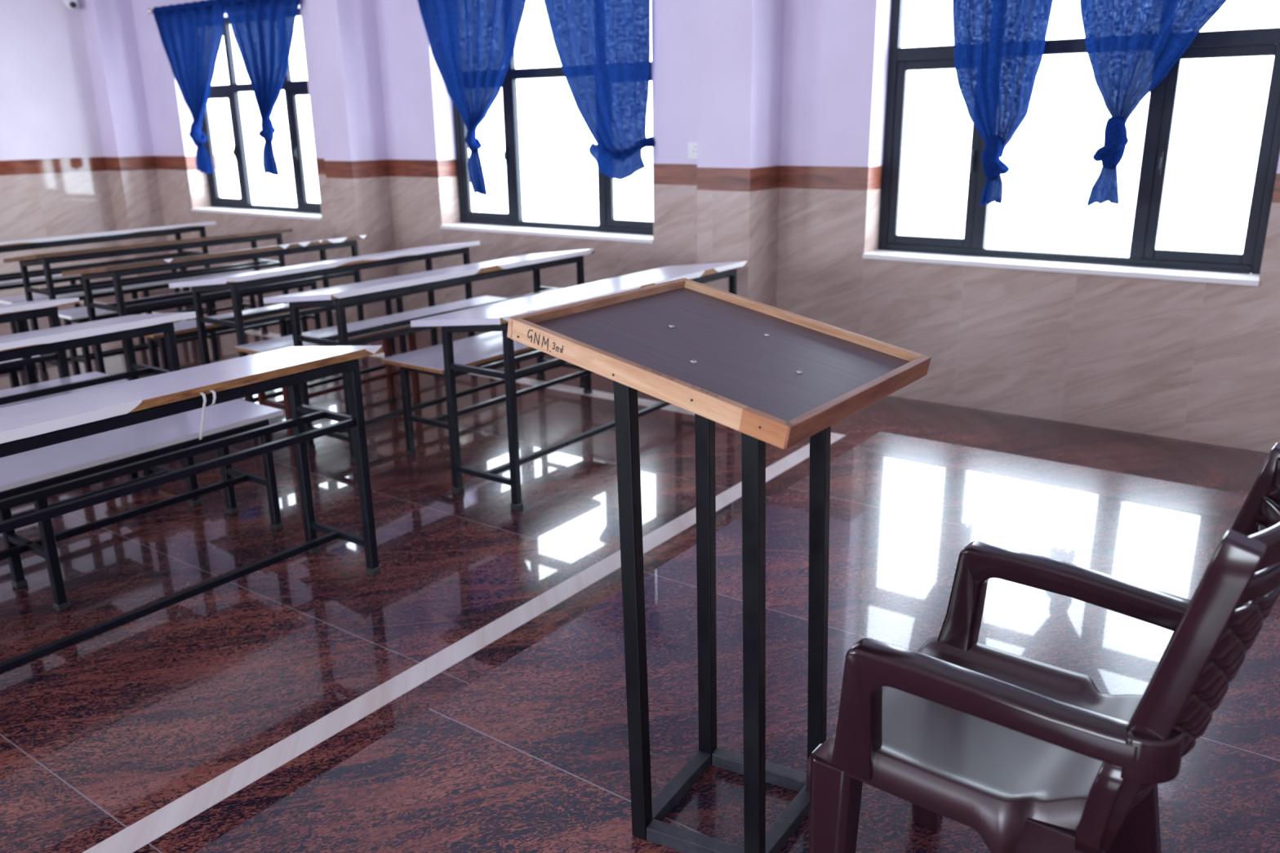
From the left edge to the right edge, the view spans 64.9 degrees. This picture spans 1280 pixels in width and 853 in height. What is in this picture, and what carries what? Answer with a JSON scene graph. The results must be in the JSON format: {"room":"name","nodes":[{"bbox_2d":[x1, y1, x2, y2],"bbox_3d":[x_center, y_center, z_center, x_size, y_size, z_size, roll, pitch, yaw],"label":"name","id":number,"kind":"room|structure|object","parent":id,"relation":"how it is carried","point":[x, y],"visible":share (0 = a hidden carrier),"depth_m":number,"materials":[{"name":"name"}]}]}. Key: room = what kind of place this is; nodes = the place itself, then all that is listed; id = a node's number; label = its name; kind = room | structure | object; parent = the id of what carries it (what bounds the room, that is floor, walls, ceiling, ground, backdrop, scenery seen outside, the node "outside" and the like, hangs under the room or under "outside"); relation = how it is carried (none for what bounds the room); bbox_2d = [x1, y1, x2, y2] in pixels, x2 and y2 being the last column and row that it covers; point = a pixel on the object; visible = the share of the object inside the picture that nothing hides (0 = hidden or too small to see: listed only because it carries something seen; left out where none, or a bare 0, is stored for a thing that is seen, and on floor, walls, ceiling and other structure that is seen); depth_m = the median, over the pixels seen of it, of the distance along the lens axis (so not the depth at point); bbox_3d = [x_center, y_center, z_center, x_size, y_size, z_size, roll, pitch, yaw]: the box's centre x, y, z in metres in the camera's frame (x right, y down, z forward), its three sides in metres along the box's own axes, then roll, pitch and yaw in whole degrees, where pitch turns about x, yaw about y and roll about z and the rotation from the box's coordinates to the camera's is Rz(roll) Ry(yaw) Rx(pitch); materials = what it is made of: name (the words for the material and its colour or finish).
{"room":"classroom","nodes":[
{"label":"classroom","id":0,"kind":"room"},
{"bbox_2d":[0,0,124,305],"bbox_3d":[-8.189,-1.945,6.933,0.200,3.250,9.600,11,21,34],"label":"wall","id":1,"kind":"structure","parent":0,"point":[54,182],"depth_m":9.88,"materials":[{"name":"beige stone"}]},
{"bbox_2d":[62,0,78,9],"bbox_3d":[-5.541,-4.136,9.802,0.162,0.149,0.124,11,21,34],"label":"security camera","id":2,"kind":"object","parent":1,"relation":"attached to","point":[70,4],"visible":1,"depth_m":9.77,"materials":[{"name":"white plastic"}]},
{"bbox_2d":[0,288,1269,852],"bbox_3d":[-2.711,0.709,3.746,13.520,0.120,9.800,11,21,34],"label":"floor","id":3,"kind":"structure","parent":0,"point":[100,734],"depth_m":3.92,"materials":[{"name":"red stone"}]},
{"bbox_2d":[0,355,39,387],"bbox_3d":[-3.856,0.088,4.748,0.306,0.515,1.960,11,21,34],"label":"bench","id":4,"kind":"object","parent":3,"relation":"on","point":[13,375],"visible":0.05,"depth_m":5.31,"materials":[{"name":"black paint"}]},
{"bbox_2d":[0,297,79,385],"bbox_3d":[-3.549,0.002,4.379,0.562,0.886,2.060,11,21,34],"label":"school desk","id":5,"kind":"object","parent":3,"relation":"on","point":[17,313],"visible":0.52,"depth_m":4.81,"materials":[{"name":"white laminate"}]},
{"bbox_2d":[0,371,138,480],"bbox_3d":[-3.110,0.243,4.206,0.406,0.515,1.960,11,21,34],"label":"bench","id":6,"kind":"object","parent":3,"relation":"on","point":[37,386],"visible":0.08,"depth_m":4.73,"materials":[{"name":"grey laminate"}]},
{"bbox_2d":[0,267,190,311],"bbox_3d":[-4.754,-1.059,8.560,0.306,0.515,1.960,11,21,34],"label":"bench","id":7,"kind":"object","parent":3,"relation":"on","point":[37,281],"visible":0.18,"depth_m":8.20,"materials":[{"name":"black paint"}]},
{"bbox_2d":[0,311,201,518],"bbox_3d":[-2.800,0.118,3.963,0.562,0.886,2.060,11,21,34],"label":"school desk","id":8,"kind":"object","parent":3,"relation":"on","point":[124,328],"visible":0.77,"depth_m":4.31,"materials":[{"name":"white laminate"}]},
{"bbox_2d":[0,221,217,319],"bbox_3d":[-4.473,-1.139,8.174,0.562,0.886,2.060,10,20,32],"label":"school desk","id":9,"kind":"object","parent":3,"relation":"on","point":[54,242],"visible":0.77,"depth_m":8.05,"materials":[{"name":"white laminate"}]},
{"bbox_2d":[0,268,259,372],"bbox_3d":[-3.918,-0.880,7.932,0.306,0.515,1.960,11,21,34],"label":"bench","id":10,"kind":"object","parent":3,"relation":"on","point":[144,287],"visible":0.25,"depth_m":7.71,"materials":[{"name":"white laminate"}]},
{"bbox_2d":[0,399,283,611],"bbox_3d":[-2.268,0.379,3.720,0.461,0.515,1.960,11,21,34],"label":"bench","id":11,"kind":"object","parent":3,"relation":"on","point":[22,473],"visible":0.94,"depth_m":3.85,"materials":[{"name":"grey laminate"}]},
{"bbox_2d":[3,228,293,376],"bbox_3d":[-3.577,-0.979,7.606,0.562,0.885,1.916,12,21,36],"label":"school desk","id":12,"kind":"object","parent":3,"relation":"on","point":[46,259],"visible":0.73,"depth_m":7.19,"materials":[{"name":"black paint"}]},
{"bbox_2d":[57,276,321,375],"bbox_3d":[-3.196,-0.723,7.382,0.306,0.515,1.960,11,21,34],"label":"bench","id":13,"kind":"object","parent":3,"relation":"on","point":[78,315],"visible":0.47,"depth_m":7.06,"materials":[{"name":"grey laminate"}]},
{"bbox_2d":[0,345,382,674],"bbox_3d":[-1.784,0.327,3.230,0.562,0.886,2.060,11,21,34],"label":"school desk","id":14,"kind":"object","parent":3,"relation":"on","point":[38,424],"visible":1,"depth_m":3.34,"materials":[{"name":"white laminate"}]},
{"bbox_2d":[199,390,216,439],"bbox_3d":[-1.374,-0.036,3.197,0.022,0.149,0.072,11,21,34],"label":"tape","id":15,"kind":"object","parent":14,"relation":"attached to","point":[213,392],"visible":1,"depth_m":3.19,"materials":[{"name":"white plastic"}]},
{"bbox_2d":[62,235,368,378],"bbox_3d":[-2.812,-0.806,7.002,0.562,0.886,1.957,11,21,34],"label":"school desk","id":16,"kind":"object","parent":3,"relation":"on","point":[117,271],"visible":0.51,"depth_m":6.46,"materials":[{"name":"black paint"}]},
{"bbox_2d":[145,296,406,375],"bbox_3d":[-2.359,-0.546,6.764,0.256,0.515,1.960,11,21,34],"label":"bench","id":17,"kind":"object","parent":3,"relation":"on","point":[184,329],"visible":0.18,"depth_m":6.21,"materials":[{"name":"grey laminate"}]},
{"bbox_2d":[168,240,479,403],"bbox_3d":[-1.899,-0.664,6.492,0.562,0.886,1.978,11,20,33],"label":"school desk","id":18,"kind":"object","parent":3,"relation":"on","point":[233,282],"visible":0.68,"depth_m":5.91,"materials":[{"name":"white laminate"}]},
{"bbox_2d":[234,295,519,436],"bbox_3d":[-1.500,-0.402,6.249,0.366,0.515,1.960,11,21,34],"label":"bench","id":19,"kind":"object","parent":3,"relation":"on","point":[270,344],"visible":0.23,"depth_m":6.07,"materials":[{"name":"grey laminate"}]},
{"bbox_2d":[262,248,594,463],"bbox_3d":[-1.119,-0.516,5.970,0.562,0.886,2.060,11,21,34],"label":"school desk","id":20,"kind":"object","parent":3,"relation":"on","point":[338,296],"visible":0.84,"depth_m":5.40,"materials":[{"name":"white laminate"}]},
{"bbox_2d":[82,432,845,852],"bbox_3d":[-1.395,1.074,2.278,0.100,0.001,8.494,11,21,34],"label":"floor stripe","id":21,"kind":"structure","parent":3,"relation":"on","point":[152,827],"depth_m":3.05,"materials":[{"name":"white tile"}]},
{"bbox_2d":[381,331,592,466],"bbox_3d":[-0.665,-0.266,5.763,0.461,0.515,1.640,11,21,34],"label":"bench","id":22,"kind":"object","parent":3,"relation":"on","point":[482,349],"visible":0.41,"depth_m":5.26,"materials":[{"name":"grey laminate"}]},
{"bbox_2d":[410,261,746,511],"bbox_3d":[-0.205,-0.330,5.314,0.562,0.887,2.060,11,21,34],"label":"school desk","id":23,"kind":"object","parent":3,"relation":"on","point":[494,317],"visible":0.63,"depth_m":4.64,"materials":[{"name":"grey laminate"}]},
{"bbox_2d":[79,0,1279,453],"bbox_3d":[0.008,-2.043,6.874,13.520,3.250,0.718,11,21,34],"label":"wall","id":24,"kind":"structure","parent":0,"point":[782,102],"depth_m":6.24,"materials":[{"name":"beige stone"}]},
{"bbox_2d":[146,1,221,14],"bbox_3d":[-3.760,-3.849,9.131,2.566,0.070,0.082,11,21,34],"label":"curtain rod","id":25,"kind":"object","parent":24,"relation":"attached to","point":[149,11],"visible":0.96,"depth_m":9.80,"materials":[{"name":"silver metal"}]},
{"bbox_2d":[152,0,224,173],"bbox_3d":[-4.248,-3.231,9.671,1.113,1.562,0.158,11,21,34],"label":"curtain","id":26,"kind":"object","parent":25,"relation":"hanging from","point":[191,33],"visible":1,"depth_m":9.60,"materials":[{"name":"blue fabric"}]},
{"bbox_2d":[220,0,299,175],"bbox_3d":[-3.316,-3.050,9.022,1.133,1.557,0.150,11,21,34],"label":"curtain","id":27,"kind":"object","parent":25,"relation":"hanging from","point":[263,30],"visible":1,"depth_m":8.98,"materials":[{"name":"blue fabric"}]},
{"bbox_2d":[191,8,322,220],"bbox_3d":[-3.677,-2.942,9.566,2.097,1.817,0.280,11,21,34],"label":"window","id":28,"kind":"structure","parent":24,"relation":"in","point":[242,206],"depth_m":9.77,"materials":[{"name":"grey metal"}]},
{"bbox_2d":[79,300,694,414],"bbox_3d":[-2.372,-0.622,7.898,8.563,0.001,0.124,11,21,34],"label":"trim","id":29,"kind":"structure","parent":24,"relation":"attached to","point":[605,395],"depth_m":6.57,"materials":[{"name":"white stone"}]},
{"bbox_2d":[440,49,653,243],"bbox_3d":[-0.706,-2.355,7.499,2.127,1.817,0.280,11,21,34],"label":"window","id":30,"kind":"structure","parent":24,"relation":"in","point":[609,228],"depth_m":7.83,"materials":[{"name":"grey metal"}]},
{"bbox_2d":[688,142,697,159],"bbox_3d":[0.369,-1.832,6.681,0.120,0.110,0.016,11,21,34],"label":"power socket","id":31,"kind":"object","parent":24,"relation":"attached to","point":[692,146],"visible":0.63,"depth_m":6.69,"materials":[{"name":"white plastic"}]},
{"bbox_2d":[862,0,1279,286],"bbox_3d":[2.281,-1.765,5.421,2.098,1.817,0.280,11,21,34],"label":"window","id":32,"kind":"structure","parent":24,"relation":"in","point":[1144,260],"depth_m":5.43,"materials":[{"name":"grey metal"}]},
{"bbox_3d":[2.176,-2.676,5.002,2.616,0.070,0.082,11,21,34],"label":"curtain rod","id":33,"kind":"object","parent":24,"relation":"attached to","visible":0},
{"bbox_2d":[952,0,1053,206],"bbox_3d":[1.858,-2.006,5.429,0.724,1.602,0.155,11,21,34],"label":"curtain","id":34,"kind":"object","parent":33,"relation":"hanging from","point":[999,45],"visible":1,"depth_m":5.42,"materials":[{"name":"blue fabric"}]},
{"bbox_2d":[1080,0,1226,206],"bbox_3d":[2.591,-1.871,4.915,1.073,1.581,0.168,11,21,34],"label":"curtain","id":35,"kind":"object","parent":33,"relation":"hanging from","point":[1131,46],"visible":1,"depth_m":5.04,"materials":[{"name":"blue fabric"}]},
{"bbox_3d":[-0.830,-3.270,7.093,2.596,0.070,0.082,11,21,34],"label":"curtain rod","id":36,"kind":"object","parent":24,"relation":"attached to","visible":0},
{"bbox_2d":[417,0,526,195],"bbox_3d":[-1.262,-2.595,7.607,1.182,1.658,0.128,12,21,37],"label":"curtain","id":37,"kind":"object","parent":36,"relation":"hanging from","point":[473,42],"visible":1,"depth_m":7.58,"materials":[{"name":"blue fabric"}]},
{"bbox_2d":[543,0,655,179],"bbox_3d":[-0.265,-2.501,7.008,1.020,1.507,0.308,11,21,34],"label":"curtain","id":38,"kind":"object","parent":36,"relation":"hanging from","point":[602,47],"visible":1,"depth_m":6.88,"materials":[{"name":"blue fabric"}]},
{"bbox_2d":[194,431,1279,852],"bbox_3d":[0.494,1.434,0.591,4.137,0.243,7.924,11,21,34],"label":"floor","id":39,"kind":"structure","parent":0,"point":[531,755],"depth_m":2.68,"materials":[{"name":"red stone"}]},
{"bbox_2d":[506,277,931,852],"bbox_3d":[0.166,0.305,2.023,0.593,1.092,0.571,11,21,34],"label":"lectern","id":40,"kind":"object","parent":39,"relation":"on","point":[778,377],"visible":0.91,"depth_m":1.92,"materials":[{"name":"black metal"}]},
{"bbox_2d":[806,442,1279,852],"bbox_3d":[0.664,0.486,1.670,0.631,0.937,0.524,12,21,36],"label":"armchair","id":41,"kind":"object","parent":39,"relation":"on","point":[1028,755],"visible":1,"depth_m":1.55,"materials":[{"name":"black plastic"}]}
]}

